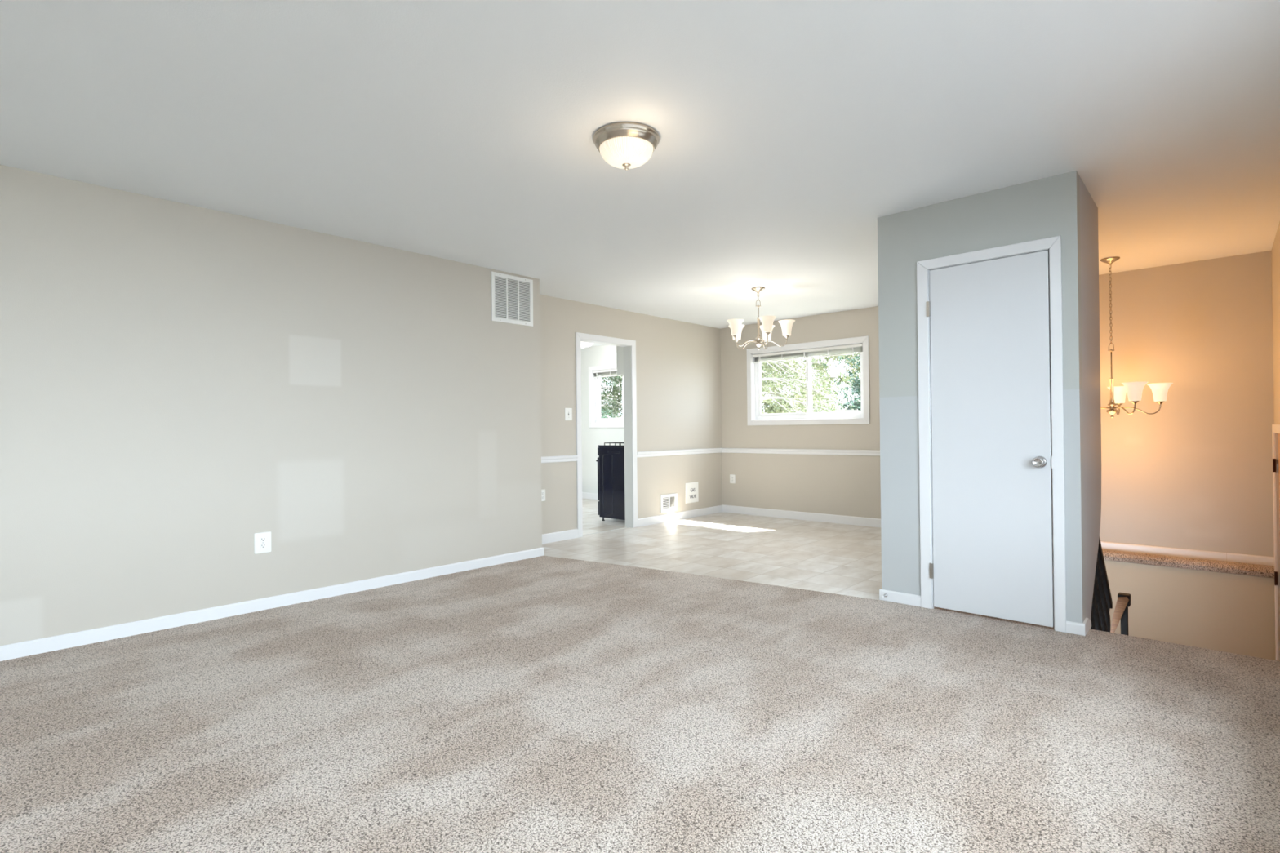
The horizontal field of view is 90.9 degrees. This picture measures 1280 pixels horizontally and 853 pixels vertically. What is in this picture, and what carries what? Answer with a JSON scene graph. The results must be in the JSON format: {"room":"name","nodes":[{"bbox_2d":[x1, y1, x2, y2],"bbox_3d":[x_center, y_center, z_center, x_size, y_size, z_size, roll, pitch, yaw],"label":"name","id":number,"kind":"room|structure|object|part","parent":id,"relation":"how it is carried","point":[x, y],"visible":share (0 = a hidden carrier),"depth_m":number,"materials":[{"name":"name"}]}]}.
{"room":"empty living room","nodes":[
{"label":"empty living room","id":0,"kind":"room"},
{"bbox_2d":[0,164,542,645],"bbox_3d":[-2.857,-0.071,3.855,0.600,2.440,5.194,-1,0,43],"label":"wall","id":1,"kind":"structure","parent":0,"point":[181,384],"depth_m":3.81,"materials":[{"name":"paint"}]},
{"bbox_2d":[253,531,271,554],"bbox_3d":[-2.355,0.726,3.936,0.010,0.128,0.094,-1,0,43],"label":"wall outlet","id":2,"kind":"object","parent":1,"relation":"attached to","point":[262,540],"visible":1,"depth_m":3.93,"materials":[{"name":"white plastic"}]},
{"bbox_2d":[260,543,266,548],"bbox_3d":[-2.353,0.746,3.934,0.004,0.025,0.033,-1,0,43],"label":"receptacle","id":3,"kind":"object","parent":2,"relation":"attached to","point":[262,545],"depth_m":3.93,"materials":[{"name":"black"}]},
{"bbox_2d":[260,537,266,542],"bbox_3d":[-2.354,0.706,3.934,0.004,0.025,0.033,-1,0,43],"label":"receptacle","id":4,"kind":"object","parent":2,"relation":"attached to","point":[262,539],"depth_m":3.93,"materials":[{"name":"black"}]},
{"bbox_2d":[0,546,544,661],"bbox_3d":[-2.615,1.109,3.645,0.013,0.072,5.206,-1,0,43],"label":"baseboard","id":5,"kind":"structure","parent":1,"relation":"attached to","point":[27,648],"depth_m":3.81,"materials":[{"name":"white wood"}]},
{"bbox_2d":[491,271,533,326],"bbox_3d":[-1.079,-1.077,5.348,0.010,0.407,0.424,-1,0,43],"label":"air vent","id":6,"kind":"object","parent":1,"relation":"in","point":[512,296],"visible":1,"depth_m":5.34,"materials":[{"name":"white metal"}]},
{"bbox_2d":[539,294,722,534],"bbox_3d":[-0.118,-0.032,7.192,0.115,2.540,3.425,-1,0,43],"label":"wall","id":7,"kind":"structure","parent":0,"point":[678,362],"depth_m":7.37,"materials":[{"name":"paint"}]},
{"bbox_2d":[541,488,545,501],"bbox_3d":[-0.956,0.675,6.180,0.010,0.114,0.072,-1,0,43],"label":"wall outlet","id":8,"kind":"object","parent":7,"relation":"attached to","point":[543,491],"visible":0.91,"depth_m":6.19,"materials":[{"name":"white plastic"}]},
{"bbox_2d":[541,454,577,462],"bbox_3d":[-0.936,0.327,6.197,0.024,0.062,0.851,-1,0,43],"label":"trim","id":9,"kind":"structure","parent":7,"relation":"attached to","point":[561,458],"depth_m":6.33,"materials":[{"name":"white wood"}]},
{"bbox_2d":[542,528,577,543],"bbox_3d":[-0.932,1.103,6.197,0.013,0.092,0.851,-1,0,43],"label":"baseboard","id":10,"kind":"structure","parent":7,"relation":"attached to","point":[570,534],"depth_m":6.32,"materials":[{"name":"white wood"}]},
{"bbox_2d":[564,408,572,420],"bbox_3d":[-0.727,-0.126,6.437,0.016,0.128,0.094,-1,0,43],"label":"light switch","id":11,"kind":"object","parent":7,"relation":"attached to","point":[568,411],"visible":1,"depth_m":6.44,"materials":[{"name":"white plastic"}]},
{"bbox_2d":[580,338,630,346],"bbox_3d":[-0.403,0.108,6.882,0.120,2.078,0.791,-1,0,43],"label":"trim","id":12,"kind":"structure","parent":7,"relation":"attached to","point":[582,340],"depth_m":6.89,"materials":[{"name":"white wood"}]},
{"bbox_2d":[582,527,627,535],"bbox_3d":[-0.382,1.145,6.880,0.015,0.004,0.770,-1,0,43],"label":"trim","id":13,"kind":"structure","parent":7,"relation":"attached to","point":[624,527],"depth_m":6.86,"materials":[{"name":"grey"}]},
{"bbox_2d":[575,332,637,537],"bbox_3d":[-0.347,0.085,6.847,0.014,2.124,0.904,-1,0,43],"label":"trim","id":14,"kind":"structure","parent":7,"relation":"attached to","point":[579,335],"depth_m":6.68,"materials":[{"name":"white wood"}]},
{"bbox_2d":[616,346,623,375],"bbox_3d":[0.063,-0.889,7.706,0.296,0.550,0.756,-1,0,43],"label":"upper cabinet","id":15,"kind":"object","parent":7,"relation":"attached to","point":[620,351],"visible":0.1,"depth_m":7.47,"materials":[{"name":"white wood"}]},
{"bbox_3d":[-0.148,-0.887,7.644,0.018,0.544,0.374,-1,0,43],"label":"door","id":16,"kind":"part","parent":15,"relation":"part of","materials":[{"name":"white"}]},
{"bbox_2d":[622,346,633,528],"bbox_3d":[-0.129,0.114,7.179,0.119,2.064,0.024,-1,0,43],"label":"trim","id":17,"kind":"structure","parent":7,"relation":"attached to","point":[627,350],"depth_m":7.17,"materials":[{"name":"grey wood"}]},
{"bbox_2d":[660,493,677,512],"bbox_3d":[0.350,0.918,7.592,0.010,0.206,0.310,-1,0,43],"label":"air vent","id":18,"kind":"object","parent":7,"relation":"in","point":[669,501],"visible":1,"depth_m":7.58,"materials":[{"name":"white metal"}]},
{"bbox_2d":[636,448,721,457],"bbox_3d":[0.531,0.319,7.788,0.024,0.065,1.670,-1,0,43],"label":"trim","id":19,"kind":"structure","parent":7,"relation":"attached to","point":[691,451],"depth_m":7.70,"materials":[{"name":"white wood"}]},
{"bbox_2d":[637,505,722,527],"bbox_3d":[0.535,1.097,7.788,0.013,0.092,1.670,-1,0,43],"label":"baseboard","id":20,"kind":"structure","parent":7,"relation":"attached to","point":[643,522],"depth_m":7.71,"materials":[{"name":"white wood"}]},
{"bbox_2d":[684,481,698,503],"bbox_3d":[0.654,0.831,7.925,0.007,0.254,0.260,-1,0,43],"label":"access cover","id":21,"kind":"object","parent":7,"relation":"attached to","point":[691,488],"visible":1,"depth_m":7.92,"materials":[{"name":"white plastic"}]},
{"bbox_2d":[0,498,1279,852],"bbox_3d":[-1.195,1.196,4.658,8.701,0.120,8.619,-1,0,43],"label":"floor","id":22,"kind":"structure","parent":0,"point":[542,704],"depth_m":2.36,"materials":[{"name":"beige carpet"}]},
{"bbox_2d":[595,442,625,520],"bbox_3d":[-0.062,0.645,7.835,0.679,1.008,0.768,-1,0,43],"label":"range","id":23,"kind":"object","parent":22,"relation":"on","point":[611,460],"visible":0.43,"depth_m":7.58,"materials":[{"name":"black metal"}]},
{"bbox_3d":[-0.260,0.644,8.017,0.033,0.530,0.748,-1,0,43],"label":"oven door","id":24,"kind":"part","parent":23,"relation":"part of","materials":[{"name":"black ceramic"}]},
{"bbox_2d":[597,444,624,447],"bbox_3d":[-0.039,0.235,7.812,0.605,0.020,0.768,-1,0,43],"label":"cooktop","id":25,"kind":"object","parent":23,"relation":"in","point":[621,445],"depth_m":7.62,"materials":[{"name":"black metal"}]},
{"bbox_2d":[1088,629,1279,663],"bbox_3d":[2.724,1.113,3.115,0.846,0.050,0.066,-1,0,43],"label":"trim","id":26,"kind":"structure","parent":22,"relation":"attached to","point":[1092,630],"depth_m":3.11,"materials":[{"name":"beige carpet"}]},
{"bbox_2d":[0,0,1279,348],"bbox_3d":[-1.461,-1.360,4.891,9.651,0.120,8.919,-1,0,43],"label":"ceiling","id":27,"kind":"structure","parent":0,"point":[459,131],"depth_m":2.73,"materials":[{"name":"white paint"}]},
{"bbox_2d":[580,341,594,347],"bbox_3d":[-0.825,-1.206,9.082,0.341,0.158,0.341,-1,0,43],"label":"kitchen ceiling light","id":28,"kind":"object","parent":27,"relation":"attached to","point":[583,344],"visible":0.34,"depth_m":9.00,"materials":[{"name":"white glass"}]},
{"bbox_2d":[592,121,659,170],"bbox_3d":[-0.062,-1.250,2.888,0.306,0.150,0.306,-1,0,43],"label":"flush ceiling light","id":29,"kind":"object","parent":27,"relation":"attached to","point":[626,145],"visible":1,"depth_m":2.80,"materials":[{"name":"white glass"}]},
{"bbox_3d":[-0.062,-1.238,2.888,0.248,0.081,0.248,-1,0,43],"label":"lamp shade","id":30,"kind":"part","parent":29,"relation":"part of","materials":[{"name":"white glass"}]},
{"bbox_2d":[727,286,795,350],"bbox_3d":[1.119,-1.026,6.028,0.642,0.590,0.655,-1,0,43],"label":"chandelier","id":31,"kind":"object","parent":27,"relation":"hanging from","point":[735,326],"visible":1,"depth_m":5.92,"materials":[{"name":"white glass"}]},
{"bbox_3d":[0.894,-0.924,5.898,0.160,0.140,0.160,-1,0,43],"label":"lamp shade","id":32,"kind":"part","parent":31,"relation":"part of","materials":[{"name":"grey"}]},
{"bbox_3d":[0.951,-0.923,6.200,0.160,0.140,0.160,-1,0,43],"label":"lamp shade","id":33,"kind":"part","parent":31,"relation":"part of","materials":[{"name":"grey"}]},
{"bbox_3d":[1.004,-0.797,5.949,0.252,0.085,0.010,0,0,-25],"label":"arm","id":34,"kind":"part","parent":31,"relation":"part of","materials":[{"name":"silver metal"}]},
{"bbox_3d":[1.035,-0.796,6.112,0.010,0.085,0.252,0,0,-43],"label":"arm","id":35,"kind":"part","parent":31,"relation":"part of","materials":[{"name":"silver metal"}]},
{"bbox_3d":[1.131,-0.935,6.010,0.080,0.408,0.080,-1,0,43],"label":"stem","id":36,"kind":"part","parent":31,"relation":"part of","materials":[{"name":"silver metal"}]},
{"bbox_3d":[1.257,-0.926,6.239,0.160,0.140,0.160,-1,0,43],"label":"lamp shade","id":37,"kind":"part","parent":31,"relation":"part of","materials":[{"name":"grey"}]},
{"bbox_3d":[1.164,-0.928,5.750,0.160,0.140,0.160,-1,0,43],"label":"lamp shade","id":38,"kind":"part","parent":31,"relation":"part of","materials":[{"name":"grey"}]},
{"bbox_3d":[1.271,-0.799,5.983,0.252,0.085,0.010,-1,0,11],"label":"arm","id":39,"kind":"part","parent":31,"relation":"part of","materials":[{"name":"silver metal"}]},
{"bbox_3d":[1.388,-0.929,5.961,0.160,0.140,0.160,-1,0,43],"label":"lamp shade","id":40,"kind":"part","parent":31,"relation":"part of","materials":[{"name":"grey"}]},
{"bbox_2d":[1099,256,1173,417],"bbox_3d":[3.816,-0.713,5.091,0.737,1.280,0.719,-1,0,43],"label":"chandelier","id":41,"kind":"object","parent":27,"relation":"hanging from","point":[1134,389],"visible":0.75,"depth_m":5.00,"materials":[{"name":"white glass"}]},
{"bbox_3d":[3.793,-0.988,5.079,0.016,0.642,0.016,0,0,-31],"label":"chain","id":42,"kind":"part","parent":41,"relation":"part of","materials":[{"name":"silver metal"}]},
{"bbox_3d":[3.800,-0.336,5.075,0.080,0.535,0.080,-1,0,43],"label":"stem","id":43,"kind":"part","parent":41,"relation":"part of","materials":[{"name":"silver metal"}]},
{"bbox_3d":[4.020,-0.265,5.287,0.160,0.140,0.160,-1,0,43],"label":"lamp shade","id":44,"kind":"part","parent":41,"relation":"part of","materials":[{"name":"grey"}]},
{"bbox_3d":[3.774,-0.136,4.914,0.010,0.085,0.295,-1,0,10],"label":"arm","id":45,"kind":"part","parent":41,"relation":"part of","materials":[{"name":"silver metal"}]},
{"bbox_3d":[3.748,-0.265,4.774,0.160,0.140,0.160,-1,0,43],"label":"lamp shade","id":46,"kind":"part","parent":41,"relation":"part of","materials":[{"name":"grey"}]},
{"bbox_3d":[3.946,-0.137,4.998,0.295,0.085,0.010,-1,0,28],"label":"arm","id":47,"kind":"part","parent":41,"relation":"part of","materials":[{"name":"silver metal"}]},
{"bbox_3d":[4.070,-0.267,4.932,0.160,0.140,0.160,-1,0,43],"label":"lamp shade","id":48,"kind":"part","parent":41,"relation":"part of","materials":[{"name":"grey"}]},
{"bbox_2d":[580,250,1274,556],"bbox_3d":[1.840,1.201,7.830,8.861,5.040,0.160,-1,0,43],"label":"wall","id":49,"kind":"structure","parent":0,"point":[1195,473],"depth_m":5.38,"materials":[{"name":"paint"}]},
{"bbox_2d":[582,492,597,499],"bbox_3d":[-0.234,1.111,9.625,3.380,0.098,0.013,-1,0,43],"label":"baseboard","id":50,"kind":"structure","parent":49,"relation":"attached to","point":[584,495],"depth_m":10.15,"materials":[{"name":"white wood"}]},
{"bbox_2d":[588,364,623,427],"bbox_3d":[-0.216,-0.479,9.708,1.502,0.985,0.176,-1,0,43],"label":"window","id":51,"kind":"structure","parent":49,"relation":"in","point":[595,420],"depth_m":10.11,"materials":[{"name":"white"}]},
{"bbox_2d":[592,368,617,377],"bbox_3d":[-0.249,-0.669,9.675,1.342,0.450,0.053,-1,0,43],"label":"window blind","id":52,"kind":"object","parent":51,"relation":"attached to","point":[606,372],"visible":0.42,"depth_m":9.94,"materials":[{"name":"white plastic"}]},
{"bbox_3d":[-0.249,-0.794,9.677,1.334,0.011,0.026,-1,0,43],"label":"rail","id":53,"kind":"part","parent":52,"relation":"part of","materials":[{"name":"white plastic"}]},
{"bbox_3d":[-0.197,-0.479,9.728,1.354,0.837,0.090,-1,0,43],"label":"frame","id":54,"kind":"part","parent":51,"relation":"part of","materials":[{"name":"white plastic"}]},
{"bbox_3d":[-0.457,-0.476,9.942,0.598,0.753,0.028,-1,0,43],"label":"sliding sash","id":55,"kind":"part","parent":51,"relation":"part of","materials":[{"name":"clear glass"}]},
{"bbox_2d":[729,474,735,483],"bbox_3d":[1.217,0.690,8.286,0.084,0.116,0.010,-1,0,43],"label":"wall outlet","id":56,"kind":"object","parent":49,"relation":"attached to","point":[732,477],"visible":1,"depth_m":8.28,"materials":[{"name":"white plastic"}]},
{"bbox_2d":[721,448,879,456],"bbox_3d":[2.294,0.299,7.282,3.303,0.063,0.024,-1,0,43],"label":"trim","id":57,"kind":"structure","parent":49,"relation":"attached to","point":[759,451],"depth_m":7.57,"materials":[{"name":"white wood"}]},
{"bbox_2d":[721,504,880,527],"bbox_3d":[2.306,1.074,7.282,3.303,0.096,0.013,-1,0,43],"label":"baseboard","id":58,"kind":"structure","parent":49,"relation":"attached to","point":[841,519],"depth_m":7.57,"materials":[{"name":"white wood"}]},
{"bbox_2d":[746,335,870,425],"bbox_3d":[2.026,-0.513,7.640,1.602,0.985,0.176,-1,0,43],"label":"window","id":59,"kind":"structure","parent":49,"relation":"in","point":[753,380],"depth_m":7.63,"materials":[{"name":"white"}]},
{"bbox_3d":[1.788,-0.509,7.871,0.707,0.753,0.028,-1,0,43],"label":"sliding sash","id":60,"kind":"part","parent":59,"relation":"part of","materials":[{"name":"clear glass"}]},
{"bbox_2d":[752,343,862,376],"bbox_3d":[1.992,-0.703,7.607,1.442,0.450,0.053,-1,0,43],"label":"window blind","id":61,"kind":"object","parent":59,"relation":"attached to","point":[836,351],"visible":1,"depth_m":7.56,"materials":[{"name":"white plastic"}]},
{"bbox_3d":[1.993,-0.828,7.609,1.434,0.011,0.026,-1,0,43],"label":"rail","id":62,"kind":"part","parent":61,"relation":"part of","materials":[{"name":"white plastic"}]},
{"bbox_3d":[2.304,-0.517,7.447,0.699,0.753,0.028,-1,0,43],"label":"fixed sash","id":63,"kind":"part","parent":59,"relation":"part of","materials":[{"name":"glass"}]},
{"bbox_2d":[1100,541,1274,565],"bbox_3d":[4.257,1.056,5.482,1.801,0.067,0.014,-1,0,43],"label":"baseboard","id":64,"kind":"structure","parent":49,"relation":"attached to","point":[1218,556],"depth_m":5.20,"materials":[{"name":"white wood"}]},
{"bbox_2d":[877,170,1085,623],"bbox_3d":[1.953,-0.121,3.703,1.057,2.440,0.100,-1,0,43],"label":"wall","id":65,"kind":"structure","parent":0,"point":[1048,206],"depth_m":3.79,"materials":[{"name":"paint"}]},
{"bbox_2d":[879,588,920,607],"bbox_3d":[1.625,1.069,3.933,0.261,0.068,0.013,-1,0,43],"label":"baseboard","id":66,"kind":"structure","parent":65,"relation":"attached to","point":[892,596],"depth_m":3.92,"materials":[{"name":"white wood"}]},
{"bbox_2d":[925,250,1054,627],"bbox_3d":[1.975,0.068,3.586,0.648,2.031,0.102,-1,0,43],"label":"door","id":67,"kind":"structure","parent":65,"relation":"in","point":[993,461],"depth_m":3.58,"materials":[{"name":"white wood"}]},
{"bbox_3d":[2.151,0.193,3.400,0.066,0.066,0.066,-1,0,43],"label":"knob","id":68,"kind":"part","parent":67,"relation":"part of","materials":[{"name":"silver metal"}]},
{"bbox_3d":[2.212,0.192,3.374,0.015,0.065,0.002,-1,0,43],"label":"strike plate","id":69,"kind":"part","parent":67,"relation":"part of","materials":[{"name":"white metal"}]},
{"bbox_2d":[916,235,1066,632],"bbox_3d":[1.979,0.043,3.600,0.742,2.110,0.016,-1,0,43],"label":"trim","id":70,"kind":"structure","parent":65,"relation":"attached to","point":[1053,243],"depth_m":3.46,"materials":[{"name":"white wood"}]},
{"bbox_2d":[1066,620,1085,635],"bbox_3d":[2.293,1.062,3.317,0.085,0.062,0.013,-1,0,43],"label":"baseboard","id":71,"kind":"structure","parent":65,"relation":"attached to","point":[1074,628],"depth_m":3.31,"materials":[{"name":"white"}]},
{"bbox_2d":[1079,176,1101,629],"bbox_3d":[2.576,-0.068,3.664,0.090,2.560,0.688,-1,0,43],"label":"wall","id":72,"kind":"structure","parent":0,"point":[1090,299],"depth_m":3.59,"materials":[{"name":"paint"}]},
{"bbox_2d":[1082,617,1091,635],"bbox_3d":[2.393,1.058,3.372,0.012,0.068,0.204,-1,0,43],"label":"baseboard","id":73,"kind":"structure","parent":72,"relation":"attached to","point":[1087,622],"depth_m":3.35,"materials":[{"name":"white wood"}]},
{"bbox_2d":[1104,560,1275,660],"bbox_3d":[4.250,2.422,5.452,1.801,2.525,0.075,-1,0,43],"label":"wall","id":74,"kind":"structure","parent":0,"point":[1226,612],"depth_m":5.13,"materials":[{"name":"paint"}]},
{"bbox_2d":[1102,549,1274,577],"bbox_3d":[4.224,1.133,5.445,1.801,0.087,0.112,-1,0,43],"label":"trim","id":75,"kind":"structure","parent":74,"relation":"attached to","point":[1222,566],"depth_m":5.14,"materials":[{"name":"carpet"}]},
{"bbox_2d":[1271,222,1279,661],"bbox_3d":[2.061,1.167,1.654,0.160,5.040,8.619,-1,0,43],"label":"wall","id":76,"kind":"structure","parent":0,"point":[1275,252],"depth_m":4.66,"materials":[{"name":"paint"}]},
{"bbox_2d":[1271,424,1279,661],"bbox_3d":[4.513,1.030,4.443,0.016,2.092,0.969,-1,0,43],"label":"trim","id":77,"kind":"structure","parent":76,"relation":"attached to","point":[1275,428],"depth_m":4.75,"materials":[{"name":"white"}]},
{"bbox_2d":[1272,433,1279,585],"bbox_3d":[4.537,1.058,4.430,0.073,2.015,0.852,-1,0,43],"label":"door","id":78,"kind":"structure","parent":76,"relation":"in","point":[1278,434],"depth_m":4.72,"materials":[{"name":"beige paint"}]},
{"bbox_3d":[3.270,1.764,4.401,1.801,0.949,2.793,-1,0,43],"label":"floor","id":79,"kind":"structure","parent":0,"visible":0},
{"bbox_2d":[1090,537,1112,632],"bbox_3d":[2.875,1.227,3.945,0.044,1.716,0.890,-1,0,43],"label":"balustrade","id":80,"kind":"object","parent":79,"relation":"on","point":[1102,602],"visible":0.3,"depth_m":3.95,"materials":[{"name":"black paint"}]},
{"bbox_3d":[2.870,0.801,3.947,0.044,0.865,0.890,-1,0,43],"label":"rail","id":81,"kind":"part","parent":80,"relation":"part of","materials":[{"name":"black paint"}]},
{"bbox_2d":[1110,592,1130,635],"bbox_3d":[3.322,1.621,4.350,0.109,0.935,0.080,-1,0,43],"label":"newel post","id":82,"kind":"object","parent":79,"relation":"on","point":[1123,602],"visible":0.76,"depth_m":4.33,"materials":[{"name":"black paint"}]},
{"bbox_3d":[3.341,1.660,4.340,0.040,0.855,0.040,-1,0,43],"label":"post","id":83,"kind":"part","parent":82,"relation":"part of","materials":[{"name":"black paint"}]},
{"label":"outside","id":84,"kind":"structure","parent":0,"visible":0},
{"bbox_3d":[1.434,2.381,8.891,70.000,0.100,75.000,-1,0,43],"label":"ground","id":85,"kind":"structure","parent":84,"visible":0},
{"bbox_2d":[600,374,622,417],"bbox_3d":[-1.602,-0.390,17.041,6.143,5.599,6.253,0,0,-32],"label":"tree","id":86,"kind":"object","parent":85,"relation":"on","point":[618,404],"visible":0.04,"depth_m":16.77,"materials":[{"name":"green plant"}]},
{"bbox_2d":[600,376,622,417],"bbox_3d":[-1.269,-1.255,26.133,7.624,7.414,6.433,-1,0,-16],"label":"tree","id":87,"kind":"object","parent":85,"relation":"on","point":[611,415],"visible":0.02,"depth_m":24.39,"materials":[{"name":"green plant"}]},
{"bbox_2d":[761,355,860,413],"bbox_3d":[1.923,-0.659,12.833,5.339,6.019,5.838,-1,0,15],"label":"tree","id":88,"kind":"object","parent":85,"relation":"on","point":[799,380],"visible":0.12,"depth_m":12.89,"materials":[{"name":"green plant"}]},
{"bbox_2d":[761,351,860,413],"bbox_3d":[6.133,-2.241,24.117,7.132,9.211,7.845,-1,0,10],"label":"tree","id":89,"kind":"object","parent":85,"relation":"on","point":[771,410],"visible":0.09,"depth_m":24.27,"materials":[{"name":"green plant"}]},
{"bbox_2d":[824,351,861,411],"bbox_3d":[7.102,-1.165,15.915,5.718,6.956,4.522,0,0,-21],"label":"tree","id":90,"kind":"object","parent":85,"relation":"on","point":[855,387],"visible":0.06,"depth_m":16.52,"materials":[{"name":"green plant"}]}
]}

